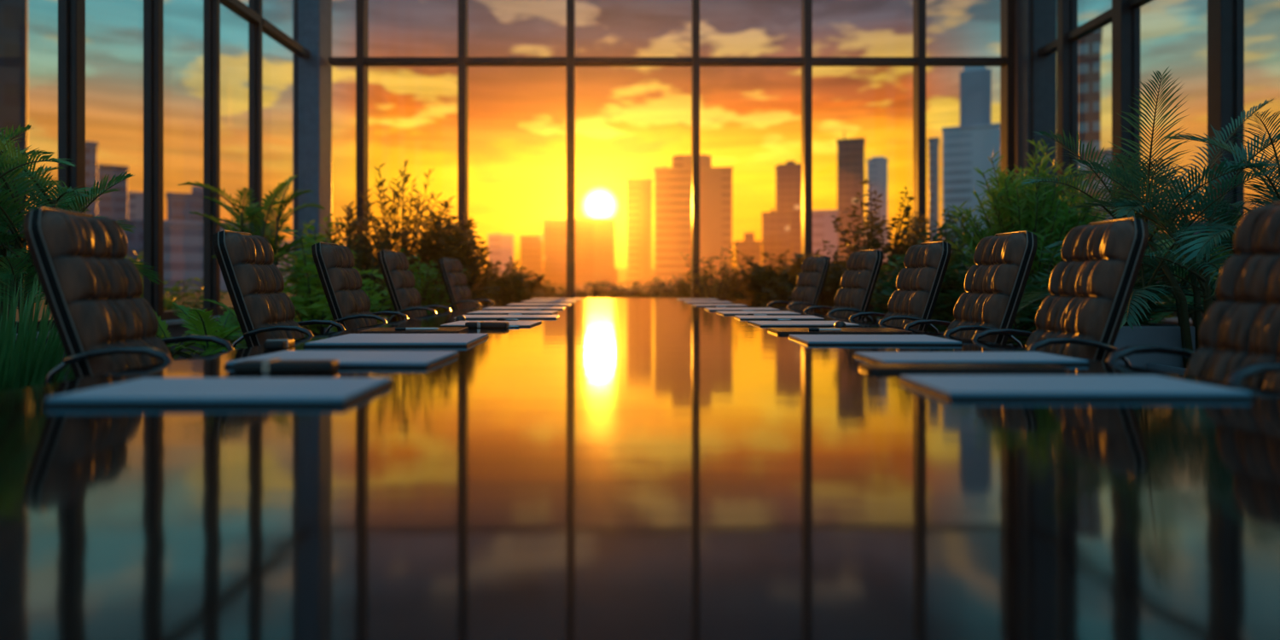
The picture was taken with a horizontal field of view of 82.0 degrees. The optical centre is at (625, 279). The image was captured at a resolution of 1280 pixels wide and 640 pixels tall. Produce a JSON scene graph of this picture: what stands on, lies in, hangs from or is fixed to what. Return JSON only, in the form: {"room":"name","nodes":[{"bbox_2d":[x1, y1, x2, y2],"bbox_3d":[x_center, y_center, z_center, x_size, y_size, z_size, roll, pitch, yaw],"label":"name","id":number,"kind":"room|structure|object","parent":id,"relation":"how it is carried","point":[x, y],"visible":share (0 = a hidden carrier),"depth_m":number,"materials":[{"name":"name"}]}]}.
{"room":"office","nodes":[
{"label":"office","id":0,"kind":"room"},
{"bbox_2d":[15,314,301,376],"bbox_3d":[-5.280,0.730,5.750,0.480,0.540,13.500,0,0,0],"label":"wall","id":1,"kind":"structure","parent":0,"point":[176,329],"depth_m":8.40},
{"bbox_2d":[15,0,309,333],"bbox_3d":[-5.255,-3.070,5.575,0.210,7.060,13.150,0,0,0],"label":"window","id":2,"kind":"structure","parent":1,"relation":"in","point":[71,13],"depth_m":8.19,"materials":[{"name":"brown metal"}]},
{"bbox_2d":[292,0,331,296],"bbox_3d":[-5.280,-2.800,12.410,0.440,7.600,0.580,0,0,0],"label":"column","id":3,"kind":"structure","parent":0,"point":[311,19],"depth_m":12.15,"materials":[{"name":"metal"}]},
{"bbox_2d":[1014,0,1056,199],"bbox_3d":[6.800,-2.800,12.335,0.480,7.600,0.730,0,0,0],"label":"column","id":4,"kind":"structure","parent":0,"point":[1035,20],"depth_m":12.00,"materials":[{"name":"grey metal"}]},
{"bbox_2d":[1150,316,1192,325],"bbox_3d":[6.820,0.730,5.750,0.480,0.540,13.500,0,0,0],"label":"wall","id":5,"kind":"structure","parent":0,"point":[1172,320],"depth_m":8.90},
{"bbox_2d":[1037,0,1244,318],"bbox_3d":[6.770,-3.070,5.575,0.260,7.060,13.150,0,0,0],"label":"window","id":6,"kind":"structure","parent":5,"relation":"in","point":[1225,18],"depth_m":9.85,"materials":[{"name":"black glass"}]},
{"bbox_3d":[0.770,0.830,12.490,12.140,0.340,0.460,0,0,0],"label":"wall","id":7,"kind":"structure","parent":0,"visible":0},
{"bbox_2d":[328,0,1014,297],"bbox_3d":[0.744,-2.970,12.480,11.607,7.260,0.240,0,0,0],"label":"window","id":8,"kind":"structure","parent":7,"relation":"in","point":[362,61],"depth_m":12.36,"materials":[{"name":"brown metal"}]},
{"bbox_3d":[0.770,1.060,5.650,12.740,0.120,14.300,0,0,0],"label":"floor","id":9,"kind":"structure","parent":0,"visible":0},
{"bbox_2d":[0,267,75,391],"bbox_3d":[-2.754,0.449,3.163,0.970,1.102,0.941,0,0,23],"label":"plant","id":10,"kind":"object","parent":9,"relation":"on","point":[22,365],"depth_m":3.09,"materials":[{"name":"plant"}]},
{"bbox_2d":[0,123,163,379],"bbox_3d":[-3.660,0.013,4.271,1.484,1.974,1.698,0,0,-20],"label":"areca palm","id":11,"kind":"object","parent":9,"relation":"on","point":[11,192],"visible":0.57,"depth_m":4.22,"materials":[{"name":"plant"}]},
{"bbox_2d":[23,206,234,383],"bbox_3d":[-1.559,0.383,2.517,0.742,1.230,0.599,0,0,-7],"label":"office chair","id":12,"kind":"object","parent":9,"relation":"on","point":[91,292],"visible":0.57,"depth_m":2.32,"materials":[{"name":"brown leather"}]},
{"bbox_2d":[155,298,308,360],"bbox_3d":[-3.017,0.557,5.336,1.121,0.887,1.283,0,0,40],"label":"fern","id":13,"kind":"object","parent":9,"relation":"on","point":[218,329],"visible":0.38,"depth_m":5.13,"materials":[{"name":"plant"}]},
{"bbox_2d":[178,174,325,351],"bbox_3d":[-3.798,-0.068,7.720,1.272,2.136,1.318,0,0,-10],"label":"areca palm","id":14,"kind":"object","parent":9,"relation":"on","point":[248,214],"visible":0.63,"depth_m":7.53,"materials":[{"name":"plant"}]},
{"bbox_2d":[212,229,345,349],"bbox_3d":[-1.548,0.383,3.560,0.742,1.230,0.599,0,0,-4],"label":"office chair","id":15,"kind":"object","parent":9,"relation":"on","point":[255,286],"visible":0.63,"depth_m":3.36,"materials":[{"name":"brown leather"}]},
{"bbox_2d":[278,223,366,337],"bbox_3d":[-3.131,0.219,7.292,1.017,1.563,1.012,0,0,0],"label":"leafy shrub","id":16,"kind":"object","parent":9,"relation":"on","point":[304,284],"visible":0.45,"depth_m":7.20,"materials":[{"name":"green plant"}]},
{"bbox_2d":[278,213,366,332],"bbox_3d":[-3.767,0.073,9.300,1.340,1.846,1.421,0,0,0],"label":"leafy shrub","id":17,"kind":"object","parent":9,"relation":"on","point":[329,224],"visible":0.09,"depth_m":9.11,"materials":[{"name":"green plant"}]},
{"bbox_2d":[308,268,391,331],"bbox_3d":[-2.429,0.450,6.523,0.846,1.100,0.755,0,0,0],"label":"round shrub","id":18,"kind":"object","parent":9,"relation":"on","point":[375,306],"visible":0.17,"depth_m":6.54,"materials":[{"name":"green plant"}]},
{"bbox_2d":[311,241,408,333],"bbox_3d":[-1.547,0.383,4.623,0.742,1.230,0.599,0,0,-1],"label":"office chair","id":19,"kind":"object","parent":9,"relation":"on","point":[349,305],"visible":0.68,"depth_m":4.43,"materials":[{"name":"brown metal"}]},
{"bbox_2d":[321,195,413,332],"bbox_3d":[-3.098,0.000,8.546,1.048,2.001,1.001,0,0,30],"label":"feathery shrub","id":20,"kind":"object","parent":9,"relation":"on","point":[381,247],"visible":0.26,"depth_m":8.55,"materials":[{"name":"green plant"}]},
{"bbox_2d":[334,159,456,324],"bbox_3d":[-2.921,-0.295,9.335,1.504,2.590,1.476,0,0,39],"label":"feathery shrub","id":21,"kind":"object","parent":9,"relation":"on","point":[403,241],"visible":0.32,"depth_m":9.11,"materials":[{"name":"green plant"}]},
{"bbox_2d":[377,250,451,322],"bbox_3d":[-1.547,0.383,5.804,0.742,1.230,0.599,0,0,0],"label":"office chair","id":22,"kind":"object","parent":9,"relation":"on","point":[405,299],"visible":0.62,"depth_m":5.61,"materials":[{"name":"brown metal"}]},
{"bbox_2d":[368,249,466,319],"bbox_3d":[-2.233,0.331,7.833,1.008,1.330,1.170,0,0,0],"label":"round shrub","id":23,"kind":"object","parent":9,"relation":"on","point":[430,295],"visible":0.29,"depth_m":7.72,"materials":[{"name":"green plant"}]},
{"bbox_2d":[412,199,502,313],"bbox_3d":[-2.078,0.017,8.973,1.118,1.966,1.171,0,0,15],"label":"round shrub","id":24,"kind":"object","parent":9,"relation":"on","point":[450,243],"visible":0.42,"depth_m":8.81,"materials":[{"name":"green plant"}]},
{"bbox_2d":[438,257,494,312],"bbox_3d":[-1.543,0.383,7.651,0.742,1.230,0.599,0,0,7],"label":"office chair","id":25,"kind":"object","parent":9,"relation":"on","point":[460,295],"visible":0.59,"depth_m":7.49,"materials":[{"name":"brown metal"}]},
{"bbox_2d":[476,256,546,306],"bbox_3d":[-1.827,0.317,11.287,1.293,1.367,1.260,0,0,42],"label":"round shrub","id":26,"kind":"object","parent":9,"relation":"on","point":[511,286],"visible":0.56,"depth_m":11.06,"materials":[{"name":"green plant"}]},
{"bbox_2d":[0,297,1279,639],"bbox_3d":[0.035,0.625,4.850,2.870,0.750,10.900,0,0,0],"label":"conference table","id":27,"kind":"object","parent":9,"relation":"on","point":[606,468],"visible":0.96,"depth_m":0.82,"materials":[{"name":"black glass"}]},
{"bbox_2d":[41,377,393,406],"bbox_3d":[-0.855,0.242,1.610,0.598,0.016,0.312,0,0,0],"label":"notepad","id":28,"kind":"object","parent":27,"relation":"on","point":[147,391],"visible":1,"depth_m":1.54,"materials":[{"name":"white paper"}]},
{"bbox_2d":[263,338,294,349],"bbox_3d":[-1.270,0.234,2.700,0.074,0.032,0.120,0,0,-5],"label":"case","id":29,"kind":"object","parent":27,"relation":"on","point":[277,343],"visible":1,"depth_m":2.65,"materials":[{"name":"black metal"}]},
{"bbox_2d":[232,358,338,372],"bbox_3d":[-0.920,0.234,2.000,0.260,0.032,0.074,0,0,-3],"label":"case","id":30,"kind":"object","parent":27,"relation":"on","point":[275,365],"visible":1,"depth_m":1.97,"materials":[{"name":"black metal"}]},
{"bbox_2d":[223,350,459,367],"bbox_3d":[-0.850,0.242,2.270,0.588,0.015,0.352,0,0,2],"label":"notepad","id":31,"kind":"object","parent":27,"relation":"on","point":[346,358],"visible":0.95,"depth_m":2.24,"materials":[{"name":"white paper"}]},
{"bbox_2d":[303,333,488,347],"bbox_3d":[-0.900,0.242,2.985,0.608,0.015,0.482,0,0,-1],"label":"notepad","id":32,"kind":"object","parent":27,"relation":"on","point":[350,340],"visible":1,"depth_m":2.87,"materials":[{"name":"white paper"}]},
{"bbox_2d":[359,326,468,333],"bbox_3d":[-1.010,0.243,3.550,0.460,0.013,0.300,0,0,-2],"label":"notepad","id":33,"kind":"object","parent":27,"relation":"on","point":[442,329],"visible":0.86,"depth_m":3.44,"materials":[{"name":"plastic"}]},
{"bbox_2d":[395,326,439,330],"bbox_3d":[-0.982,0.230,3.470,0.204,0.015,0.013,0,0,-4],"label":"pen","id":34,"kind":"object","parent":33,"relation":"on","point":[396,328],"visible":1,"depth_m":3.47,"materials":[{"name":"plastic"}]},
{"bbox_2d":[465,320,509,328],"bbox_3d":[-0.720,0.234,3.830,0.220,0.032,0.074,0,0,4],"label":"pen","id":35,"kind":"object","parent":27,"relation":"on","point":[482,324],"visible":0.97,"depth_m":3.80,"materials":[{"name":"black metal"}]},
{"bbox_2d":[439,320,541,326],"bbox_3d":[-0.740,0.245,4.110,0.488,0.010,0.392,0,0,3],"label":"notepad","id":36,"kind":"object","parent":27,"relation":"on","point":[459,323],"visible":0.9,"depth_m":4.09,"materials":[{"name":"paper"}]},
{"bbox_2d":[453,314,559,319],"bbox_3d":[-0.775,0.245,4.875,0.658,0.010,0.362,0,0,-2],"label":"notepad","id":37,"kind":"object","parent":27,"relation":"on","point":[467,317],"visible":0.93,"depth_m":4.75,"materials":[{"name":"paper"}]},
{"bbox_2d":[465,310,558,314],"bbox_3d":[-0.840,0.245,5.550,0.628,0.010,0.412,0,0,2],"label":"notepad","id":38,"kind":"object","parent":27,"relation":"on","point":[476,311],"visible":0.99,"depth_m":5.51,"materials":[{"name":"paper"}]},
{"bbox_2d":[482,306,565,309],"bbox_3d":[-0.865,0.245,6.350,0.678,0.010,0.412,0,0,-1],"label":"notepad","id":39,"kind":"object","parent":27,"relation":"on","point":[561,307],"visible":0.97,"depth_m":6.16,"materials":[{"name":"paper"}]},
{"bbox_2d":[506,303,571,305],"bbox_3d":[-0.850,0.245,7.300,0.608,0.010,0.412,0,0,0],"label":"notepad","id":40,"kind":"object","parent":27,"relation":"on","point":[509,304],"visible":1,"depth_m":7.19,"materials":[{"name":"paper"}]},
{"bbox_2d":[520,300,576,302],"bbox_3d":[-0.860,0.245,8.325,0.588,0.010,0.462,0,0,1],"label":"notepad","id":41,"kind":"object","parent":27,"relation":"on","point":[526,301],"visible":0.98,"depth_m":8.10,"materials":[{"name":"paper"}]},
{"bbox_2d":[529,297,581,299],"bbox_3d":[-0.890,0.245,9.450,0.628,0.009,0.512,0,0,0],"label":"notepad","id":42,"kind":"object","parent":27,"relation":"on","point":[534,298],"visible":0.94,"depth_m":9.23,"materials":[{"name":"paper"}]},
{"bbox_2d":[691,303,748,306],"bbox_3d":[0.905,0.245,7.125,0.498,0.009,0.362,0,0,-2],"label":"notepad","id":43,"kind":"object","parent":27,"relation":"on","point":[694,305],"visible":0.97,"depth_m":7.04,"materials":[{"name":"paper"}]},
{"bbox_2d":[704,307,779,310],"bbox_3d":[0.965,0.245,6.150,0.578,0.010,0.412,0,0,1],"label":"notepad","id":44,"kind":"object","parent":27,"relation":"on","point":[706,308],"visible":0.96,"depth_m":5.98,"materials":[{"name":"paper"}]},
{"bbox_2d":[715,311,801,314],"bbox_3d":[0.975,0.245,5.450,0.558,0.010,0.412,0,0,-1],"label":"notepad","id":45,"kind":"object","parent":27,"relation":"on","point":[719,312],"visible":0.93,"depth_m":5.36,"materials":[{"name":"paper"}]},
{"bbox_2d":[734,315,825,319],"bbox_3d":[0.990,0.245,4.785,0.528,0.010,0.342,0,0,2],"label":"notepad","id":46,"kind":"object","parent":27,"relation":"on","point":[741,317],"visible":0.99,"depth_m":4.64,"materials":[{"name":"paper"}]},
{"bbox_2d":[746,320,859,326],"bbox_3d":[0.985,0.245,4.125,0.538,0.010,0.362,0,0,-2],"label":"notepad","id":47,"kind":"object","parent":27,"relation":"on","point":[762,323],"visible":0.88,"depth_m":4.01,"materials":[{"name":"paper"}]},
{"bbox_2d":[767,327,912,334],"bbox_3d":[1.010,0.243,3.510,0.620,0.013,0.300,0,0,0],"label":"folder","id":48,"kind":"object","parent":27,"relation":"on","point":[776,330],"visible":0.92,"depth_m":3.38,"materials":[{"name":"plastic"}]},
{"bbox_2d":[808,327,842,331],"bbox_3d":[0.928,0.230,3.420,0.154,0.015,0.013,0,0,3],"label":"pen","id":49,"kind":"object","parent":48,"relation":"on","point":[809,328],"visible":1,"depth_m":3.42,"materials":[{"name":"plastic"}]},
{"bbox_2d":[787,334,963,345],"bbox_3d":[0.998,0.243,3.000,0.593,0.014,0.372,0,0,1],"label":"notepad","id":50,"kind":"object","parent":27,"relation":"on","point":[864,340],"visible":1,"depth_m":2.89,"materials":[{"name":"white paper"}]},
{"bbox_2d":[853,351,1090,365],"bbox_3d":[1.058,0.243,2.290,0.613,0.014,0.272,0,0,-1],"label":"notepad","id":51,"kind":"object","parent":27,"relation":"on","point":[875,357],"visible":0.93,"depth_m":2.23,"materials":[{"name":"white paper"}]},
{"bbox_2d":[897,374,1255,399],"bbox_3d":[0.995,0.242,1.680,0.638,0.015,0.292,0,0,0],"label":"notepad","id":52,"kind":"object","parent":27,"relation":"on","point":[950,386],"visible":1,"depth_m":1.61,"materials":[{"name":"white paper"}]},
{"bbox_2d":[679,241,749,297],"bbox_3d":[1.387,0.203,11.440,1.132,1.594,1.140,0,0,0],"label":"shrub","id":53,"kind":"object","parent":9,"relation":"on","point":[710,293],"visible":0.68,"depth_m":11.48,"materials":[{"name":"green plant"}]},
{"bbox_2d":[730,250,797,307],"bbox_3d":[2.280,0.267,11.370,1.278,1.466,1.230,0,0,35],"label":"round shrub","id":54,"kind":"object","parent":9,"relation":"on","point":[762,288],"visible":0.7,"depth_m":11.20,"materials":[{"name":"green plant"}]},
{"bbox_2d":[767,255,830,314],"bbox_3d":[1.566,0.383,7.008,0.742,1.230,0.599,0,0,-12],"label":"office chair","id":55,"kind":"object","parent":9,"relation":"on","point":[810,282],"visible":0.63,"depth_m":6.93,"materials":[{"name":"black leather"}]},
{"bbox_2d":[775,247,848,314],"bbox_3d":[2.715,0.269,10.310,1.242,1.462,1.264,0,0,20],"label":"round shrub","id":56,"kind":"object","parent":9,"relation":"on","point":[829,292],"visible":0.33,"depth_m":10.04,"materials":[{"name":"green plant"}]},
{"bbox_2d":[802,249,883,322],"bbox_3d":[1.565,0.383,5.584,0.742,1.230,0.599,0,0,-8],"label":"office chair","id":57,"kind":"object","parent":9,"relation":"on","point":[858,283],"visible":0.53,"depth_m":5.49,"materials":[{"name":"black leather"}]},
{"bbox_2d":[817,179,931,322],"bbox_3d":[2.951,-0.101,8.706,1.119,2.201,1.230,0,0,-28],"label":"shrub","id":58,"kind":"object","parent":9,"relation":"on","point":[877,245],"visible":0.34,"depth_m":8.56,"materials":[{"name":"green plant"}]},
{"bbox_2d":[849,240,951,333],"bbox_3d":[1.563,0.383,4.440,0.742,1.230,0.599,0,0,-4],"label":"office chair","id":59,"kind":"object","parent":9,"relation":"on","point":[918,285],"visible":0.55,"depth_m":4.33,"materials":[{"name":"brown leather"}]},
{"bbox_2d":[886,211,942,325],"bbox_3d":[3.818,0.043,9.599,0.947,1.914,0.854,0,0,34],"label":"shrub","id":60,"kind":"object","parent":9,"relation":"on","point":[923,215],"visible":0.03,"depth_m":9.70,"materials":[{"name":"green plant"}]},
{"bbox_2d":[869,254,966,332],"bbox_3d":[2.879,0.364,7.317,1.133,1.263,1.114,0,0,0],"label":"round shrub","id":61,"kind":"object","parent":9,"relation":"on","point":[951,288],"visible":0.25,"depth_m":7.11,"materials":[{"name":"green plant"}]},
{"bbox_2d":[915,207,975,334],"bbox_3d":[3.509,0.105,7.949,0.771,1.781,0.881,0,0,0],"label":"shrub","id":62,"kind":"object","parent":9,"relation":"on","point":[955,257],"visible":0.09,"depth_m":7.91,"materials":[{"name":"green plant"}]},
{"bbox_2d":[903,230,1037,347],"bbox_3d":[1.562,0.383,3.537,0.742,1.230,0.599,0,0,-1],"label":"office chair","id":63,"kind":"object","parent":9,"relation":"on","point":[994,287],"visible":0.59,"depth_m":3.42,"materials":[{"name":"brown leather"}]},
{"bbox_2d":[965,246,1062,348],"bbox_3d":[3.098,0.368,5.665,0.820,1.264,1.049,0,0,0],"label":"leafy shrub","id":64,"kind":"object","parent":9,"relation":"on","point":[1022,321],"visible":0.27,"depth_m":5.59,"materials":[{"name":"green plant"}]},
{"bbox_2d":[945,138,1112,345],"bbox_3d":[3.600,-0.142,6.575,1.267,2.285,1.285,0,0,-36],"label":"plant","id":65,"kind":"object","parent":9,"relation":"on","point":[1050,220],"depth_m":6.39,"materials":[{"name":"plant"}]},
{"bbox_2d":[971,216,1148,366],"bbox_3d":[1.566,0.383,2.824,0.742,1.230,0.599,0,0,2],"label":"office chair","id":66,"kind":"object","parent":9,"relation":"on","point":[1090,290],"visible":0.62,"depth_m":2.69,"materials":[{"name":"brown leather"}]},
{"bbox_2d":[1041,256,1195,368],"bbox_3d":[3.141,0.429,4.713,0.830,1.142,0.816,0,0,0],"label":"potted plant","id":67,"kind":"object","parent":9,"relation":"on","point":[1162,334],"visible":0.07,"depth_m":4.45,"materials":[{"name":"green plant"}]},
{"bbox_2d":[1016,66,1279,375],"bbox_3d":[3.357,-0.082,4.389,2.172,2.164,2.000,0,0,-35],"label":"areca palm","id":68,"kind":"object","parent":9,"relation":"on","point":[1164,218],"visible":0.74,"depth_m":4.21,"materials":[{"name":"plant"}]},
{"bbox_2d":[1137,261,1175,322],"bbox_3d":[4.094,0.275,6.136,1.002,1.449,0.885,0,0,-38],"label":"leafy shrub","id":69,"kind":"object","parent":9,"relation":"on","point":[1158,303],"visible":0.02,"depth_m":6.01,"materials":[{"name":"green plant"}]},
{"bbox_2d":[1105,201,1279,391],"bbox_3d":[1.627,0.383,2.036,0.742,1.230,0.599,0,0,0],"label":"office chair","id":70,"kind":"object","parent":9,"relation":"on","point":[1239,333],"visible":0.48,"depth_m":2.11,"materials":[{"name":"brown leather"}]},
{"bbox_2d":[1140,206,1255,326],"bbox_3d":[4.412,0.191,5.436,1.801,1.619,1.794,0,0,-8],"label":"areca palm","id":71,"kind":"object","parent":9,"relation":"on","point":[1189,299],"visible":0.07,"depth_m":5.42,"materials":[{"name":"plant"}]},
{"label":"outside","id":72,"kind":"structure","parent":0,"visible":0},
{"bbox_2d":[15,283,1175,320],"bbox_3d":[0.000,1.260,316.400,520.000,0.280,607.200,0,0,0],"label":"ground","id":73,"kind":"structure","parent":72,"point":[227,301],"depth_m":52.19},
{"bbox_2d":[0,0,28,305],"bbox_3d":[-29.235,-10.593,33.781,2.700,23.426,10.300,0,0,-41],"label":"column","id":74,"kind":"structure","parent":73,"relation":"on","point":[14,14],"depth_m":30.51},
{"bbox_2d":[85,140,98,215],"bbox_3d":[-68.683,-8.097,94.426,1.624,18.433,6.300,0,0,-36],"label":"tower block","id":75,"kind":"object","parent":73,"relation":"on","point":[91,148],"visible":0.45,"depth_m":92.08,"materials":[{"name":"concrete"}]},
{"bbox_2d":[97,163,128,219],"bbox_3d":[-76.891,-7.720,110.099,4.077,17.679,10.300,0,0,-35],"label":"tower block","id":76,"kind":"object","parent":73,"relation":"on","point":[114,204],"visible":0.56,"depth_m":106.14,"materials":[{"name":"concrete"}]},
{"bbox_2d":[110,218,143,283],"bbox_3d":[-51.051,-2.345,73.282,5.910,6.930,8.300,0,0,-35],"label":"tower block","id":77,"kind":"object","parent":73,"relation":"on","point":[135,241],"visible":0.02,"depth_m":70.96,"materials":[{"name":"concrete"}]},
{"bbox_2d":[128,191,143,220],"bbox_3d":[-86.008,-6.916,129.162,2.905,16.071,10.300,0,0,-34],"label":"tower block","id":78,"kind":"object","parent":73,"relation":"on","point":[135,200],"visible":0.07,"depth_m":124.97,"materials":[{"name":"grey concrete"}]},
{"bbox_2d":[165,186,203,221],"bbox_3d":[-53.348,-5.011,89.292,3.982,12.263,10.300,0,0,-31],"label":"tower block","id":79,"kind":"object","parent":73,"relation":"on","point":[179,205],"visible":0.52,"depth_m":84.97,"materials":[{"name":"concrete"}]},
{"bbox_2d":[163,220,248,291],"bbox_3d":[-41.599,-2.223,73.481,8.035,6.686,8.300,0,0,-30],"label":"tower block","id":80,"kind":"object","parent":73,"relation":"on","point":[183,239],"visible":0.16,"depth_m":68.98,"materials":[{"name":"grey concrete"}]},
{"bbox_2d":[272,240,292,286],"bbox_3d":[-58.866,-2.658,123.611,5.927,7.556,8.300,0,0,-25],"label":"tower block","id":81,"kind":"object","parent":73,"relation":"on","point":[282,244],"visible":0.02,"depth_m":120.62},
{"bbox_2d":[487,233,514,276],"bbox_3d":[-29.628,-4.863,174.930,6.129,11.967,10.300,0,0,-10],"label":"tower block","id":82,"kind":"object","parent":73,"relation":"on","point":[502,246],"visible":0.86,"depth_m":170.03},
{"bbox_2d":[519,235,543,284],"bbox_3d":[-23.603,-4.885,184.960,5.683,12.011,10.300,0,0,-7],"label":"tower block","id":83,"kind":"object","parent":73,"relation":"on","point":[531,246],"visible":0.82,"depth_m":180.02,"materials":[{"name":"orange concrete"}]},
{"bbox_2d":[542,219,566,284],"bbox_3d":[-17.961,-7.269,195.975,7.762,16.779,12.300,0,0,-5],"label":"tower block","id":84,"kind":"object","parent":73,"relation":"on","point":[555,230],"visible":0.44,"depth_m":189.91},
{"bbox_2d":[534,279,584,297],"bbox_3d":[-2.029,0.571,21.010,1.805,1.135,1.992,0,0,11],"label":"bush","id":85,"kind":"object","parent":73,"relation":"on","point":[550,293],"visible":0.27,"depth_m":20.84,"materials":[{"name":"green plant"}]},
{"bbox_2d":[480,267,654,283],"bbox_3d":[-8.023,-1.336,246.996,81.000,4.911,14.300,0,0,-2],"label":"tower block","id":86,"kind":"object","parent":73,"relation":"on","point":[620,274],"visible":0.02,"depth_m":240.18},
{"bbox_2d":[575,217,615,284],"bbox_3d":[-9.314,-8.454,216.994,11.983,19.148,14.300,0,0,-2],"label":"tower block","id":87,"kind":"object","parent":73,"relation":"on","point":[594,237],"visible":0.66,"depth_m":210.00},
{"bbox_2d":[576,279,632,297],"bbox_3d":[-0.672,0.548,21.007,1.992,1.185,1.805,0,0,9],"label":"bush","id":88,"kind":"object","parent":73,"relation":"on","point":[596,292],"visible":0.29,"depth_m":20.72,"materials":[{"name":"green plant"}]},
{"bbox_2d":[626,179,652,285],"bbox_3d":[3.273,-10.767,170.999,5.850,23.774,12.300,0,0,1],"label":"tower block","id":89,"kind":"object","parent":73,"relation":"on","point":[639,191],"visible":0.94,"depth_m":165.00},
{"bbox_2d":[619,276,676,297],"bbox_3d":[0.665,0.525,20.990,1.805,1.234,1.992,0,0,8],"label":"bush","id":90,"kind":"object","parent":73,"relation":"on","point":[653,292],"visible":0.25,"depth_m":20.67,"materials":[{"name":"green plant"}]},
{"bbox_2d":[657,269,719,297],"bbox_3d":[1.798,0.433,18.993,1.992,1.431,1.805,0,0,7],"label":"bush","id":91,"kind":"object","parent":73,"relation":"on","point":[681,292],"visible":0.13,"depth_m":18.78,"materials":[{"name":"green plant"}]},
{"bbox_2d":[653,154,733,285],"bbox_3d":[13.830,-11.702,149.958,15.016,25.644,20.300,0,0,5],"label":"tower block","id":92,"kind":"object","parent":73,"relation":"on","point":[672,185],"visible":0.74,"depth_m":140.13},
{"bbox_2d":[705,266,750,301],"bbox_3d":[2.853,0.410,18.010,1.805,1.481,1.992,0,0,5],"label":"bush","id":93,"kind":"object","parent":73,"relation":"on","point":[740,296],"visible":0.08,"depth_m":17.73,"materials":[{"name":"green plant"}]},
{"bbox_2d":[734,232,762,285],"bbox_3d":[24.882,-4.150,148.945,5.273,10.540,8.300,0,0,9],"label":"tower block","id":94,"kind":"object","parent":73,"relation":"on","point":[749,247],"visible":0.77,"depth_m":145.04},
{"bbox_2d":[761,209,790,275],"bbox_3d":[30.606,-6.505,149.899,5.568,15.250,10.300,0,0,12],"label":"tower block","id":95,"kind":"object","parent":73,"relation":"on","point":[775,224],"visible":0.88,"depth_m":145.00,"materials":[{"name":"brown concrete"}]},
{"bbox_2d":[774,160,801,265],"bbox_3d":[38.713,-12.866,169.825,7.852,27.972,14.300,0,0,13],"label":"tower block","id":96,"kind":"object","parent":73,"relation":"on","point":[788,175],"visible":0.53,"depth_m":163.07,"materials":[{"name":"brown concrete"}]},
{"bbox_2d":[812,209,838,262],"bbox_3d":[35.353,-5.393,130.792,4.769,13.026,12.300,0,0,15],"label":"tower block","id":97,"kind":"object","parent":73,"relation":"on","point":[823,228],"visible":0.34,"depth_m":124.97,"materials":[{"name":"grey concrete"}]},
{"bbox_2d":[836,130,865,260],"bbox_3d":[47.990,-15.215,156.693,5.611,32.670,14.300,0,0,17],"label":"tower block","id":98,"kind":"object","parent":73,"relation":"on","point":[850,151],"visible":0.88,"depth_m":150.08,"materials":[{"name":"concrete"}]},
{"bbox_2d":[866,156,888,273],"bbox_3d":[60.806,-14.006,177.677,4.815,30.252,12.300,0,0,19],"label":"tower block","id":99,"kind":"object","parent":73,"relation":"on","point":[876,166],"visible":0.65,"depth_m":171.86,"materials":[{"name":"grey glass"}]},
{"bbox_2d":[927,137,939,241],"bbox_3d":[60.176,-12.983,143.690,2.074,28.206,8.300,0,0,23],"label":"tower block","id":100,"kind":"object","parent":73,"relation":"on","point":[933,142],"visible":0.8,"depth_m":140.03,"materials":[{"name":"grey concrete"}]},
{"bbox_2d":[941,66,1000,267],"bbox_3d":[59.856,-17.677,127.239,8.963,37.593,16.300,0,0,25],"label":"glass tower","id":101,"kind":"structure","parent":73,"relation":"on","point":[967,146],"depth_m":120.92,"materials":[{"name":"glass"}]},
{"bbox_2d":[1077,25,1102,220],"bbox_3d":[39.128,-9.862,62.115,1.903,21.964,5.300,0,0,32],"label":"tower block","id":102,"kind":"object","parent":73,"relation":"on","point":[1089,47],"visible":0.35,"depth_m":59.95,"materials":[{"name":"grey concrete"}]},
{"bbox_2d":[1100,148,1111,221],"bbox_3d":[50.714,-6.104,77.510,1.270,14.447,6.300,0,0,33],"label":"tower block","id":103,"kind":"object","parent":73,"relation":"on","point":[1104,151],"visible":0.12,"depth_m":74.99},
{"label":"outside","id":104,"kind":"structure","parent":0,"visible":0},
{"bbox_3d":[-132.800,1.260,5.650,254.400,0.280,14.300,0,0,0],"label":"ground","id":105,"kind":"structure","parent":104,"visible":0},
{"bbox_2d":[124,250,168,309],"bbox_3d":[-6.484,0.314,9.574,0.992,1.459,0.732,0,0,-42],"label":"shrub","id":106,"kind":"object","parent":105,"relation":"on","point":[141,253],"visible":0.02,"depth_m":9.73,"materials":[{"name":"green plant"}]},
{"bbox_2d":[142,277,227,310],"bbox_3d":[-6.154,0.485,10.235,1.151,1.120,1.077,0,0,-27],"label":"shrub","id":107,"kind":"object","parent":105,"relation":"on","point":[167,307],"visible":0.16,"depth_m":10.11,"materials":[{"name":"green plant"}]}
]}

